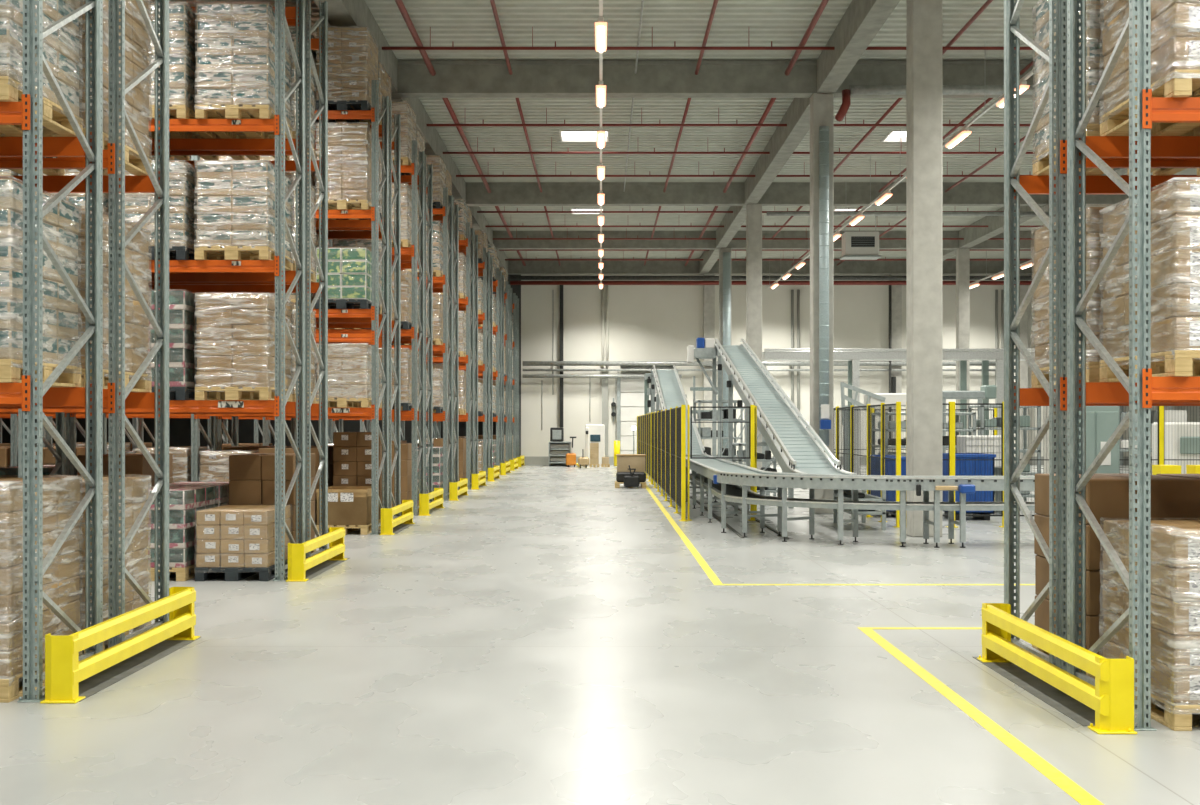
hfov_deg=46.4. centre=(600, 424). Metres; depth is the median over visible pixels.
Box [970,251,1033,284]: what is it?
light trunking
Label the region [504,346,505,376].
load
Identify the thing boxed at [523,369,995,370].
pipe
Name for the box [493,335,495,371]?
load
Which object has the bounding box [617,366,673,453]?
door
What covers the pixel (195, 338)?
tray
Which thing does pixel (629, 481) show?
truck
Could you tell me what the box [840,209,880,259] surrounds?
heater
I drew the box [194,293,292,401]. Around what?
load
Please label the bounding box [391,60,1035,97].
beam
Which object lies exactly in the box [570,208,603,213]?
window
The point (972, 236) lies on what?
beam
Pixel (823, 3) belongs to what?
pipe
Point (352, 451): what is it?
load
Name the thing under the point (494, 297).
load
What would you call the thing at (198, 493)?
tray
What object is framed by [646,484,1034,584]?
floor marking
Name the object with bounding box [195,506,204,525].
tray
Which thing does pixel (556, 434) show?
monitor
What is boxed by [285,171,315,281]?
load
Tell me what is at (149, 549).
tray
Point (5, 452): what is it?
load
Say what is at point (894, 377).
wall box
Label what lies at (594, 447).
load
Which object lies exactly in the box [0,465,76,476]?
load
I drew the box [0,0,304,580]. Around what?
rack
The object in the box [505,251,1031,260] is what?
pipe
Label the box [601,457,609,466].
load
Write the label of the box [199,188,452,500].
rack
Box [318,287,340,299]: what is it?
tray
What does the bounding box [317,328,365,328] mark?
load
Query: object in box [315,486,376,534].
load
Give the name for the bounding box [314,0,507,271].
beam
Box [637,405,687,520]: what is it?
fence
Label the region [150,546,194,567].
tray
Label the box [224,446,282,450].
load
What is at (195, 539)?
tray
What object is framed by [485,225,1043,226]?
pipe
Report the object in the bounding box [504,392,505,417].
load
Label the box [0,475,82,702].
load
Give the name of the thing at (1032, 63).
pipe
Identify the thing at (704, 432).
frame
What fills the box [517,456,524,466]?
guard
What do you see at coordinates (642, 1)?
conduit
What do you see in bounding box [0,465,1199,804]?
floor
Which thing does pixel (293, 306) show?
load
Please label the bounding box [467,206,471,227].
load
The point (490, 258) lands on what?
rack
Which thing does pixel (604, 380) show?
duct
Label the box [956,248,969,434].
column
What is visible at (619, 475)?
tray
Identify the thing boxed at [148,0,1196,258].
ceiling
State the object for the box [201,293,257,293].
load
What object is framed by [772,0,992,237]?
pipe
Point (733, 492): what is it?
rail
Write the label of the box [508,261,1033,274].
beam
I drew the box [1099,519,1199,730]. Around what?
load
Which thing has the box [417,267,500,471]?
rack
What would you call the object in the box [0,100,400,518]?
rack
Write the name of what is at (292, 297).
load
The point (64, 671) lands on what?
guard
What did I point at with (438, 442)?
load
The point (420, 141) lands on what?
load
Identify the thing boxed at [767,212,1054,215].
pipe
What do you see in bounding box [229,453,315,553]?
load
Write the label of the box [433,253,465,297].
load
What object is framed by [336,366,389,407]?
load
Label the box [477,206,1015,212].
pipe
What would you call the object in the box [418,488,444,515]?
guard
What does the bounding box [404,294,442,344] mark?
load
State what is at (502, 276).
rack
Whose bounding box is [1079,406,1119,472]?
tall cabinet
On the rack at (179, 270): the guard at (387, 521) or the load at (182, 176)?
the load at (182, 176)
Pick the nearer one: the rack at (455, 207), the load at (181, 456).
the load at (181, 456)
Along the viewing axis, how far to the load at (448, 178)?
33.37 m
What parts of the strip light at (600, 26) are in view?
light trunking, strip light, strip light, strip light, strip light, strip light, strip light, strip light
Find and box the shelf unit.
[549,442,570,465]
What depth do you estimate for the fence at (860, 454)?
25.81 m
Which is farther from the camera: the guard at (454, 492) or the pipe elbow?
the guard at (454, 492)
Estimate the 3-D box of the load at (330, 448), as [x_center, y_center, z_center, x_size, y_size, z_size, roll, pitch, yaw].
[-4.920,1.030,23.620,0.800,1.340,1.200,0,0,0]
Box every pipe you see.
[382,27,1032,49]
[395,0,525,265]
[426,108,1030,125]
[443,137,1034,153]
[456,162,1196,176]
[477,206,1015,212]
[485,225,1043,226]
[490,0,560,265]
[493,228,1033,239]
[499,250,1030,250]
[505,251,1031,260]
[510,281,1031,284]
[523,361,995,365]
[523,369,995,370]
[523,374,681,377]
[644,0,717,265]
[685,0,828,265]
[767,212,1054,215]
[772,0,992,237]
[791,61,1034,265]
[836,130,1035,265]
[849,85,1034,94]
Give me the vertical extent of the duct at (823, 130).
6.100 m
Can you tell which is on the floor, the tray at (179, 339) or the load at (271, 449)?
the load at (271, 449)
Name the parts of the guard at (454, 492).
guard post, guard rail, guard rail, guard post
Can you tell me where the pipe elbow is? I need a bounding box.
[835,89,850,121]
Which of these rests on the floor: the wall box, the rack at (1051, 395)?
the rack at (1051, 395)
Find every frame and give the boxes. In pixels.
[694,400,742,473]
[732,443,782,495]
[833,489,885,529]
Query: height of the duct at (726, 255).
7.100 m
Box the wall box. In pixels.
[892,376,895,392]
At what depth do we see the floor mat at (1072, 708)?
8.88 m
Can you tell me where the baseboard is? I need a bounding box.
[524,457,1151,464]
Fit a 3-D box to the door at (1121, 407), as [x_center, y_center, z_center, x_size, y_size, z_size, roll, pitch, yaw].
[20.500,-0.445,59.330,3.280,4.290,0.340,0,0,0]
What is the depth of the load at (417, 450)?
27.80 m
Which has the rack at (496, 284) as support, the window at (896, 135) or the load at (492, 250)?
the load at (492, 250)
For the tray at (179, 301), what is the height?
0.206 m
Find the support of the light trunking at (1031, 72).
hanging from the ceiling
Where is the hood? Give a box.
[864,393,905,406]
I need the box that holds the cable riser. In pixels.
[560,285,562,426]
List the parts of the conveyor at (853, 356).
leg, leg, rail, leg, leg, leg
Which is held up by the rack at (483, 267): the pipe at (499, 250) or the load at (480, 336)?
the load at (480, 336)
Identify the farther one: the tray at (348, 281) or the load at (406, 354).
the load at (406, 354)
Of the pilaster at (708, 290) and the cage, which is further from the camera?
the pilaster at (708, 290)
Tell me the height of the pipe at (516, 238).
0.409 m
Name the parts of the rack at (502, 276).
post, post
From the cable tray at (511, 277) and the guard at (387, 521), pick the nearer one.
the guard at (387, 521)
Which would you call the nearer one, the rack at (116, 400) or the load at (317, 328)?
the rack at (116, 400)
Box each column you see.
[719,248,731,459]
[746,204,761,469]
[810,93,833,512]
[906,0,942,536]
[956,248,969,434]
[1044,204,1055,473]
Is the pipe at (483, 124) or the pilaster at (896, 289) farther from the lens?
the pilaster at (896, 289)
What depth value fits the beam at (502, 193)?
40.40 m
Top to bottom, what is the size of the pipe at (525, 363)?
0.200 m
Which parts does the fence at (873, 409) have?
panel, panel, fence post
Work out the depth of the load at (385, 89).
23.22 m
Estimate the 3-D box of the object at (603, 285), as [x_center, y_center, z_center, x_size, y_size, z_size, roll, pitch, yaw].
[0.166,-4.101,59.400,0.288,3.698,0.110,0,0,0]
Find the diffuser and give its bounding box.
[1020,263,1032,268]
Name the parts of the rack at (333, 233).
post, post, post, post, post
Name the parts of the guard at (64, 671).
guard post, plate, guard rail, guard rail, guard post, plate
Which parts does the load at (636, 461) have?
carton lid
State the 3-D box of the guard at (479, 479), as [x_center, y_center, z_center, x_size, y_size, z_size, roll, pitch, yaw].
[-3.314,1.495,38.125,0.218,0.410,2.510,0,0,0]
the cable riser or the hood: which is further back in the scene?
the cable riser
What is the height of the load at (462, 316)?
1.218 m
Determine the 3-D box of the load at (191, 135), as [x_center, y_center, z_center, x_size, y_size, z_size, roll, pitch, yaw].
[-4.921,-3.935,17.178,0.817,1.188,1.208,0,0,-1]
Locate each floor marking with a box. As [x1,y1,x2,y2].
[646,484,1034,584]
[857,627,1103,804]
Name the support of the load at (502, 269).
on the rack at (507, 294)
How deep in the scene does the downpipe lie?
58.92 m
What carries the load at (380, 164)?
on the rack at (333, 233)
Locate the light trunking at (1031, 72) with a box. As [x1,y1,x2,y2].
[768,69,1034,288]
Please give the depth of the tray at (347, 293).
21.68 m
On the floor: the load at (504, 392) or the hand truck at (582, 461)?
the hand truck at (582, 461)
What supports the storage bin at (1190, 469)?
on the table
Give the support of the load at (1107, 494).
on the floor
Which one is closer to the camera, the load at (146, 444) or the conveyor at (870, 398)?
the load at (146, 444)
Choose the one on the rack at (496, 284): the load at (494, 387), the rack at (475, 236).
the load at (494, 387)
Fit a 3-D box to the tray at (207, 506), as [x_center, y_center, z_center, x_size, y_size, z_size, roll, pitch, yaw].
[-4.721,1.031,16.213,0.387,0.206,0.384,0,0,0]
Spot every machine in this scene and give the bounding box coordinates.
[585,425,604,465]
[1120,406,1186,474]
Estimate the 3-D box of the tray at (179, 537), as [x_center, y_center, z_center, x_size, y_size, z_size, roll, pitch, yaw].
[-4.730,1.241,15.442,0.387,0.206,0.384,0,0,0]
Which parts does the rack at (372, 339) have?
post, post, post, post, post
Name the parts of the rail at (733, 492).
rail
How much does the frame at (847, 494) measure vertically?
0.720 m
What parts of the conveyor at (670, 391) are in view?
leg, leg, leg, guide rail, rail, guide rail, leg, cross rail, cross rail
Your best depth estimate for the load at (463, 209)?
36.92 m
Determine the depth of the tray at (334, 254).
21.70 m
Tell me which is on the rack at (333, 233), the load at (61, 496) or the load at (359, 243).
the load at (359, 243)
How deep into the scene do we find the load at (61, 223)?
9.14 m
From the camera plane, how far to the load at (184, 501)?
15.25 m
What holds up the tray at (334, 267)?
on the load at (349, 269)
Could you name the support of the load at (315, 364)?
on the rack at (372, 339)
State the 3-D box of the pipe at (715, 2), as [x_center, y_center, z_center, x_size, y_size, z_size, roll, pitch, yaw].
[1.822,-6.710,34.350,0.066,0.068,48.700,0,0,0]
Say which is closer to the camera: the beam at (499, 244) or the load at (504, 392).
the beam at (499, 244)
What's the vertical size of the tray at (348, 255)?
0.196 m
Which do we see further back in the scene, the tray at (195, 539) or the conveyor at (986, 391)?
the conveyor at (986, 391)
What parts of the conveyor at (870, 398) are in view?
leg, frame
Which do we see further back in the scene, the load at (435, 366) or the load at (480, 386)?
the load at (480, 386)
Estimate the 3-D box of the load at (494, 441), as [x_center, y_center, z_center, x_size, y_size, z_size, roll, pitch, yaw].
[-4.019,1.091,48.102,0.816,1.219,1.208,0,0,0]
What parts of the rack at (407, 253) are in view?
post, post, post, post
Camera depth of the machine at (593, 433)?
57.91 m
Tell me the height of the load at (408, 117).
1.218 m
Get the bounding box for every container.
[872,456,905,517]
[943,453,995,519]
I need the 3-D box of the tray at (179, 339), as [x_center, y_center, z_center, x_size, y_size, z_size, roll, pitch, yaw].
[-4.730,-0.940,15.439,0.387,0.206,0.384,0,0,1]
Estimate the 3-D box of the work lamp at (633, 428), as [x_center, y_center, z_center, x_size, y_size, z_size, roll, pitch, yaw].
[1.170,0.863,50.060,0.280,1.675,0.280,0,0,0]
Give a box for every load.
[0,0,82,136]
[0,0,151,175]
[0,169,17,175]
[0,177,81,386]
[0,443,35,446]
[0,447,10,467]
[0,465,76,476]
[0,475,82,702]
[9,169,36,175]
[35,447,91,464]
[43,169,108,215]
[48,475,151,653]
[51,211,151,391]
[76,443,129,453]
[77,453,172,485]
[107,443,151,451]
[119,162,207,259]
[135,447,207,482]
[145,486,214,580]
[147,291,207,399]
[148,2,215,138]
[158,132,244,160]
[169,482,228,568]
[194,160,292,270]
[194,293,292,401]
[195,2,291,138]
[195,505,290,580]
[199,450,258,481]
[201,156,249,160]
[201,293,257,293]
[222,443,272,450]
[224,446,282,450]
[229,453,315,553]
[232,36,315,160]
[258,233,321,308]
[259,447,321,524]
[260,154,318,219]
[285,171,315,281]
[285,446,333,486]
[289,29,321,123]
[289,304,315,403]
[314,359,316,397]
[315,122,376,219]
[315,248,379,313]
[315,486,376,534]
[316,26,378,123]
[316,343,376,407]
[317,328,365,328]
[333,239,389,313]
[333,432,389,527]
[336,62,391,131]
[336,149,389,219]
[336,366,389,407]
[365,184,411,246]
[366,271,411,328]
[379,101,416,174]
[379,348,411,410]
[392,443,411,506]
[401,128,424,185]
[401,280,420,332]
[401,351,420,410]
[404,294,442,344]
[405,220,442,276]
[409,155,445,207]
[411,188,420,253]
[417,447,442,493]
[417,450,420,510]
[426,363,446,412]
[426,369,442,412]
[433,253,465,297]
[433,311,465,356]
[434,438,465,480]
[441,199,467,239]
[445,168,451,210]
[459,371,465,414]
[464,278,482,313]
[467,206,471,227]
[475,230,483,262]
[478,244,496,280]
[478,295,495,326]
[478,333,482,364]
[478,383,482,415]
[478,435,495,439]
[478,440,495,466]
[478,445,482,472]
[481,230,487,261]
[493,267,505,293]
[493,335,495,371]
[493,386,495,416]
[504,305,505,334]
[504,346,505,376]
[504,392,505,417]
[504,436,505,462]
[589,443,598,466]
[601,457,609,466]
[615,454,645,487]
[1031,207,1128,387]
[1032,0,1199,175]
[1032,473,1199,678]
[1099,0,1199,135]
[1099,177,1199,381]
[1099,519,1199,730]
[1153,168,1199,175]
[1156,474,1199,478]
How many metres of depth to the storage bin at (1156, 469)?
14.89 m
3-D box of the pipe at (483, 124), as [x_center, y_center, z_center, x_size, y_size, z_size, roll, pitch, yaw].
[13.075,-6.795,30.898,33.850,0.409,0.057,0,0,0]
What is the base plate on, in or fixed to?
on the floor
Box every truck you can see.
[566,437,577,466]
[578,449,588,467]
[624,465,638,487]
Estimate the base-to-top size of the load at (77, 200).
1.092 m
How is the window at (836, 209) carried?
attached to the ceiling
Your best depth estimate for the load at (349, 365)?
21.69 m
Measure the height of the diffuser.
0.070 m
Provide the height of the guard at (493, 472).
0.410 m
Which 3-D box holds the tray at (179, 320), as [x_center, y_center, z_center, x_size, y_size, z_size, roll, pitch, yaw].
[-4.733,-1.150,15.442,0.387,0.206,0.384,0,0,1]
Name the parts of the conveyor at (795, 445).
drive motor, leg, leg, leg, leg, leg, guide rail, rail, leg, guide rail, leg, rail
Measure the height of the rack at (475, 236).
7.080 m
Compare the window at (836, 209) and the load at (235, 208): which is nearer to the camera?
the load at (235, 208)
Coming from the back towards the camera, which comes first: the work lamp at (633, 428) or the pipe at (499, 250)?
the pipe at (499, 250)
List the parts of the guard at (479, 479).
guard post, guard rail, guard rail, guard post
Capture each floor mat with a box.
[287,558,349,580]
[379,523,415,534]
[973,657,1094,725]
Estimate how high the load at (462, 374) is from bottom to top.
1.188 m
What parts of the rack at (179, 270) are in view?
post, post, post, post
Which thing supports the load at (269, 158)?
on the rack at (372, 339)
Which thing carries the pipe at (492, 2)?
attached to the cross
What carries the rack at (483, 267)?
on the floor
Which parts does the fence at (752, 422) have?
fence post, panel, fence post, fence post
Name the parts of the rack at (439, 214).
post, post, post, post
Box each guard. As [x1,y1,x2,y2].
[40,587,199,703]
[286,527,346,581]
[380,500,414,534]
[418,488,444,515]
[449,478,467,500]
[471,471,486,489]
[488,465,499,480]
[500,461,510,474]
[509,458,518,470]
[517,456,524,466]
[977,603,1136,733]
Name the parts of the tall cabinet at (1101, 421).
door, door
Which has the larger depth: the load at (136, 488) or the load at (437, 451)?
the load at (437, 451)
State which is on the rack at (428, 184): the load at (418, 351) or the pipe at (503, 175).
the load at (418, 351)
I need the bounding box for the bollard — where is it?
[614,441,619,465]
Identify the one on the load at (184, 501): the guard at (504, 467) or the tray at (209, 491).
the tray at (209, 491)
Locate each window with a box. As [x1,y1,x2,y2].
[559,129,608,141]
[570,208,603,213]
[834,208,861,210]
[881,129,905,141]
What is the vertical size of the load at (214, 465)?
1.307 m
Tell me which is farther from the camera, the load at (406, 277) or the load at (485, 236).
the load at (485, 236)
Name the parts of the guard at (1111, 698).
plate, guard post, guard rail, guard rail, plate, guard post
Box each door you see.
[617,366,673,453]
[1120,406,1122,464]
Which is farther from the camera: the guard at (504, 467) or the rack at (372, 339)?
the guard at (504, 467)
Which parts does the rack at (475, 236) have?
post, post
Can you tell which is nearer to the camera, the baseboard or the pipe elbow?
the pipe elbow
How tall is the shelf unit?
1.010 m
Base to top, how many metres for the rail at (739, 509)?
0.020 m
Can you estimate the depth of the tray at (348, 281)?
21.69 m
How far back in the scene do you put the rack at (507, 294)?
52.85 m
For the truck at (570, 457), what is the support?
on the floor
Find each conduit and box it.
[623,98,633,190]
[635,0,643,73]
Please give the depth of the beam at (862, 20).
28.76 m
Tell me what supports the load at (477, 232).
on the rack at (483, 267)
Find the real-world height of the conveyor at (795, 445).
4.020 m
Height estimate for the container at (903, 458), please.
1.120 m
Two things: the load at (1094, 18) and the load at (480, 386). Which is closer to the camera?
the load at (1094, 18)
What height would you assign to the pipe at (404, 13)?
0.107 m
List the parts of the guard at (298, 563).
guard post, plate, guard rail, guard rail, guard post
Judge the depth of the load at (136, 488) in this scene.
10.77 m
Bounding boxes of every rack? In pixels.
[0,0,102,701]
[0,0,168,647]
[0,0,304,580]
[0,0,327,557]
[0,80,388,534]
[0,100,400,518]
[0,140,423,515]
[0,154,432,502]
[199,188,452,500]
[222,197,458,489]
[254,222,473,488]
[269,229,477,473]
[392,248,488,480]
[401,253,492,467]
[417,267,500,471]
[433,282,509,460]
[437,285,511,459]
[446,293,516,457]
[478,272,503,462]
[504,296,518,456]
[1004,0,1199,670]
[1067,0,1199,730]
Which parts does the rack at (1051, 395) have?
post, post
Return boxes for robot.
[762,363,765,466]
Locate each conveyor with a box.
[644,365,717,481]
[686,455,1034,547]
[687,338,856,507]
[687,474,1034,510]
[762,349,1034,472]
[840,382,905,470]
[943,385,995,452]
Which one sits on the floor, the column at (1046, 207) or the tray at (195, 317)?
the column at (1046, 207)
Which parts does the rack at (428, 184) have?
post, post, post, post, post, post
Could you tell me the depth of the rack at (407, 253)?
26.33 m
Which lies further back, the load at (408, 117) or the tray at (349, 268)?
the load at (408, 117)
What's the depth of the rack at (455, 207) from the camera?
33.93 m
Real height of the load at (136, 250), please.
1.308 m
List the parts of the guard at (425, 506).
guard post, guard rail, guard rail, guard post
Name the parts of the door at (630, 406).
frame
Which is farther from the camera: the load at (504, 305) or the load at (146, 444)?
the load at (504, 305)
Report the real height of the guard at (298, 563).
0.410 m
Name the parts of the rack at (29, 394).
plate, post, post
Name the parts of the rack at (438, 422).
post, post, post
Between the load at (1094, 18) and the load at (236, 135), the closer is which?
the load at (1094, 18)
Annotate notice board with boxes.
[820,405,830,428]
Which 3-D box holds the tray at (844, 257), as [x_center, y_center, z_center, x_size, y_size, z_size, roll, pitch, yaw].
[8.400,-5.425,45.350,1.200,0.050,0.800,0,0,0]
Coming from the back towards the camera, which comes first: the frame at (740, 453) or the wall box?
the wall box
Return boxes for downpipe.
[889,285,891,438]
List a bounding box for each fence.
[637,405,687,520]
[688,405,756,520]
[834,402,900,526]
[835,408,996,451]
[943,402,1199,527]
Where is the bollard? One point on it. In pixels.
(616, 443)
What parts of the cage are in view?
leg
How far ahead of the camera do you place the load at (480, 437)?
48.88 m
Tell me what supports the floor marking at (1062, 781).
on the floor
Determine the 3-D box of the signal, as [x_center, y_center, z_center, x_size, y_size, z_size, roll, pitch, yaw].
[0.531,-0.650,59.380,0.200,1.000,0.160,0,0,0]
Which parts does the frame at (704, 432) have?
leg, leg, leg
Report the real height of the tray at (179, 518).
0.206 m
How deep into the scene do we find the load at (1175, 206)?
7.95 m
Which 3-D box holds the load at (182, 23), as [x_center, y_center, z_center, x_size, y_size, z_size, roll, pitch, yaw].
[-4.918,-3.981,15.832,0.815,1.279,1.207,0,0,0]
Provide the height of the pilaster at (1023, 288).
8.080 m
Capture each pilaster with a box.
[703,274,714,454]
[889,274,901,451]
[1015,274,1027,463]
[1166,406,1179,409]
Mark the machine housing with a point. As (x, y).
(1177, 434)
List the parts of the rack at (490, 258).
post, post, post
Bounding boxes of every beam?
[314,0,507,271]
[337,231,1034,249]
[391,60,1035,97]
[466,182,1128,205]
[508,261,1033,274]
[699,0,899,272]
[943,168,1126,260]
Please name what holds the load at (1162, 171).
on the rack at (1051, 395)
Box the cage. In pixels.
[956,435,1000,514]
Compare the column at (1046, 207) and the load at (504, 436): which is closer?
the column at (1046, 207)
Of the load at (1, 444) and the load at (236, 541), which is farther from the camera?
the load at (1, 444)
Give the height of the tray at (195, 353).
0.206 m
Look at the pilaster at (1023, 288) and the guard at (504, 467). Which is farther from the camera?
the pilaster at (1023, 288)
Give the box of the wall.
[2,275,1198,456]
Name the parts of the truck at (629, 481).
motor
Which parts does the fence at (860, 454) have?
panel, fence post, panel, fence post, panel, fence post, panel, fence post, panel, fence post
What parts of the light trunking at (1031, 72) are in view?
strip light, strip light, strip light, strip light, strip light, strip light, strip light, strip light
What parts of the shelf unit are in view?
drawer, shelf, drawer, drawer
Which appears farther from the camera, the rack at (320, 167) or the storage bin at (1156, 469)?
the rack at (320, 167)
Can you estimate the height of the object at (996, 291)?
6.438 m
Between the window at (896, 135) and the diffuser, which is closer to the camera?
the window at (896, 135)
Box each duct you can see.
[602,372,607,454]
[723,252,730,447]
[819,126,828,445]
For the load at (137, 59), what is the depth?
10.83 m
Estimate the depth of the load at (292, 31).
22.16 m
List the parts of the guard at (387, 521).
guard post, guard rail, guard rail, guard post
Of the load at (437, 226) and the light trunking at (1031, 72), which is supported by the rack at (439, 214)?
the load at (437, 226)
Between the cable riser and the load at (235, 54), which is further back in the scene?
the cable riser
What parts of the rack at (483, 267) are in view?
post, post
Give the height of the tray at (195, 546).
0.206 m
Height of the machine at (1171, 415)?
2.200 m
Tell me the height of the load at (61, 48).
1.463 m
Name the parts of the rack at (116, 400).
post, post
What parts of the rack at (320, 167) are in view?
post, post, post, post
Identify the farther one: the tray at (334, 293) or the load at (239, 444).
the load at (239, 444)
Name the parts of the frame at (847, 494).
leg, leg, leg, leg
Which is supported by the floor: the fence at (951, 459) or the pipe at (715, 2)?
the fence at (951, 459)
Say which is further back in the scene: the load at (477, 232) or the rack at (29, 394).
the load at (477, 232)
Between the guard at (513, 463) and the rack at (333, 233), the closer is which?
the rack at (333, 233)
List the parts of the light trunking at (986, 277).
strip light, strip light, strip light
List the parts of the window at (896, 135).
pane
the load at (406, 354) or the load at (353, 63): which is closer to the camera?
the load at (353, 63)
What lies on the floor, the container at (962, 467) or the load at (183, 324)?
the container at (962, 467)
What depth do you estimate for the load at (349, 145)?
21.69 m
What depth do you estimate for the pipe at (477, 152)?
34.03 m
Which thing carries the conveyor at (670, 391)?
on the floor
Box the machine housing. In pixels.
[1152,422,1198,473]
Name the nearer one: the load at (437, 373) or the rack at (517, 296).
the load at (437, 373)
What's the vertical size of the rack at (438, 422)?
7.080 m
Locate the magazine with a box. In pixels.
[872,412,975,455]
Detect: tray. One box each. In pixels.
[147,548,150,567]
[149,310,193,330]
[149,329,193,349]
[149,349,193,368]
[149,489,193,509]
[149,527,194,547]
[150,291,194,311]
[150,368,194,387]
[150,508,194,528]
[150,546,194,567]
[169,488,204,507]
[173,486,214,505]
[194,313,197,331]
[194,332,196,349]
[194,351,196,368]
[194,526,196,544]
[194,545,197,563]
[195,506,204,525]
[205,504,213,508]
[316,248,341,261]
[316,261,341,274]
[316,274,341,286]
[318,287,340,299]
[341,248,369,262]
[341,274,369,288]
[341,287,369,300]
[342,261,369,275]
[510,276,1034,279]
[616,472,645,481]
[840,255,880,259]
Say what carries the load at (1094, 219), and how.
on the rack at (1051, 395)
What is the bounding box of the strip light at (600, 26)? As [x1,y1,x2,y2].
[595,0,606,281]
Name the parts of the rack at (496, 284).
post, post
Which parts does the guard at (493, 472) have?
guard post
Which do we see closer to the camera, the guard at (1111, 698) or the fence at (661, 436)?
the guard at (1111, 698)
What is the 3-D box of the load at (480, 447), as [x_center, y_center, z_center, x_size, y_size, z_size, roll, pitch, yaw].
[-4.020,1.141,42.799,0.815,1.118,1.205,0,0,-1]
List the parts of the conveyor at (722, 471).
leg, leg, leg, leg, drive motor, leg, leg, leg, leg, leg, leg, leg, leg, rail, rail, leg, leg, leg, leg, leg, drive motor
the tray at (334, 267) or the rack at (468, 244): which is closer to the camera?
the tray at (334, 267)
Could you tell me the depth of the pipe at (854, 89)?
26.33 m
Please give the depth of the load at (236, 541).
15.25 m
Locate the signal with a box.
[611,398,615,420]
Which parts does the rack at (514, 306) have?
post, post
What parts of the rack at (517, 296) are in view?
post, post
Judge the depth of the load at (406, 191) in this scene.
26.29 m
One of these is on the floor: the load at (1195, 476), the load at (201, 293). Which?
the load at (1195, 476)
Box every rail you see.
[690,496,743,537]
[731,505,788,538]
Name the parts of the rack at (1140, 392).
post, post, plate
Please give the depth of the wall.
59.50 m
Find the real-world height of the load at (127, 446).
1.358 m
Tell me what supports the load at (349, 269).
on the rack at (372, 339)
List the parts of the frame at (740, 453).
leg, leg, leg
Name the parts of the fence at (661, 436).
fence post, panel, panel, fence post, panel, panel, panel, fence post, panel, panel, fence post, panel, panel, fence post, panel, panel, fence post, panel, fence post, panel, panel, fence post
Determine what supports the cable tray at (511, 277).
hanging from the beam at (972, 236)
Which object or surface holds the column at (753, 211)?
on the floor
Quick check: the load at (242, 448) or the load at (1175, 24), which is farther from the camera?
the load at (242, 448)
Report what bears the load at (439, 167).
on the rack at (439, 214)
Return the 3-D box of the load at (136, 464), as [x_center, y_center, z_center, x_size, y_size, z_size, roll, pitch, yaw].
[-5.820,1.030,17.180,0.800,1.340,1.200,0,0,1]
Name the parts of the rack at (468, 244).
post, post, post, post, post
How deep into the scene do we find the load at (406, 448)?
26.30 m
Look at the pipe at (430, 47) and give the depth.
24.57 m
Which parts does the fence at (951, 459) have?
panel, fence post, panel, fence post, panel, panel, fence post, panel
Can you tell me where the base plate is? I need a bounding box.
[42,637,200,701]
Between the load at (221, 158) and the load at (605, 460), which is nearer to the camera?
the load at (221, 158)
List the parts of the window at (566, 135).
pane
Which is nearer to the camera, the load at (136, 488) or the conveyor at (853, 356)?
the load at (136, 488)
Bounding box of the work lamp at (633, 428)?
[631,426,635,453]
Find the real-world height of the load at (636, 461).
0.890 m
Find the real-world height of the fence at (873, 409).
2.100 m
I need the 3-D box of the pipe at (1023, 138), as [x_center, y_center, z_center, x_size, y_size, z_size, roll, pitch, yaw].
[9.902,-6.710,34.350,0.066,0.068,48.700,0,0,0]
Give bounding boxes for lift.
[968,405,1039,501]
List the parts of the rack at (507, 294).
post, post, post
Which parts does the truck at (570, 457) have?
motor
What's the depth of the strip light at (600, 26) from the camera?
23.31 m
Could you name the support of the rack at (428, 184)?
on the floor
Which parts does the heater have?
casing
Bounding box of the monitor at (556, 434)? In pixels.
[550,428,563,441]
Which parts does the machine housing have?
window panel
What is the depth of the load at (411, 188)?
27.83 m
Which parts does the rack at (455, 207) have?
post, post, post, post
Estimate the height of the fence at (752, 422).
2.060 m
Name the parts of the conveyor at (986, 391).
leg, leg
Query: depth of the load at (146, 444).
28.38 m
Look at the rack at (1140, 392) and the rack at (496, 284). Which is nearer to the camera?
the rack at (1140, 392)
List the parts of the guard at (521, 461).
guard post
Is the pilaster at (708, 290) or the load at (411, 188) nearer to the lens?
the load at (411, 188)
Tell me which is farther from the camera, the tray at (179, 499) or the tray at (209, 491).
the tray at (209, 491)
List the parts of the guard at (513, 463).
guard post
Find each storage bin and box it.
[1152,465,1181,474]
[1186,465,1199,473]
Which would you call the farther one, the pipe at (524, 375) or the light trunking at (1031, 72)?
the pipe at (524, 375)
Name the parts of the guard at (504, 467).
guard post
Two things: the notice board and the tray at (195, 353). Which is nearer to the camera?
the tray at (195, 353)

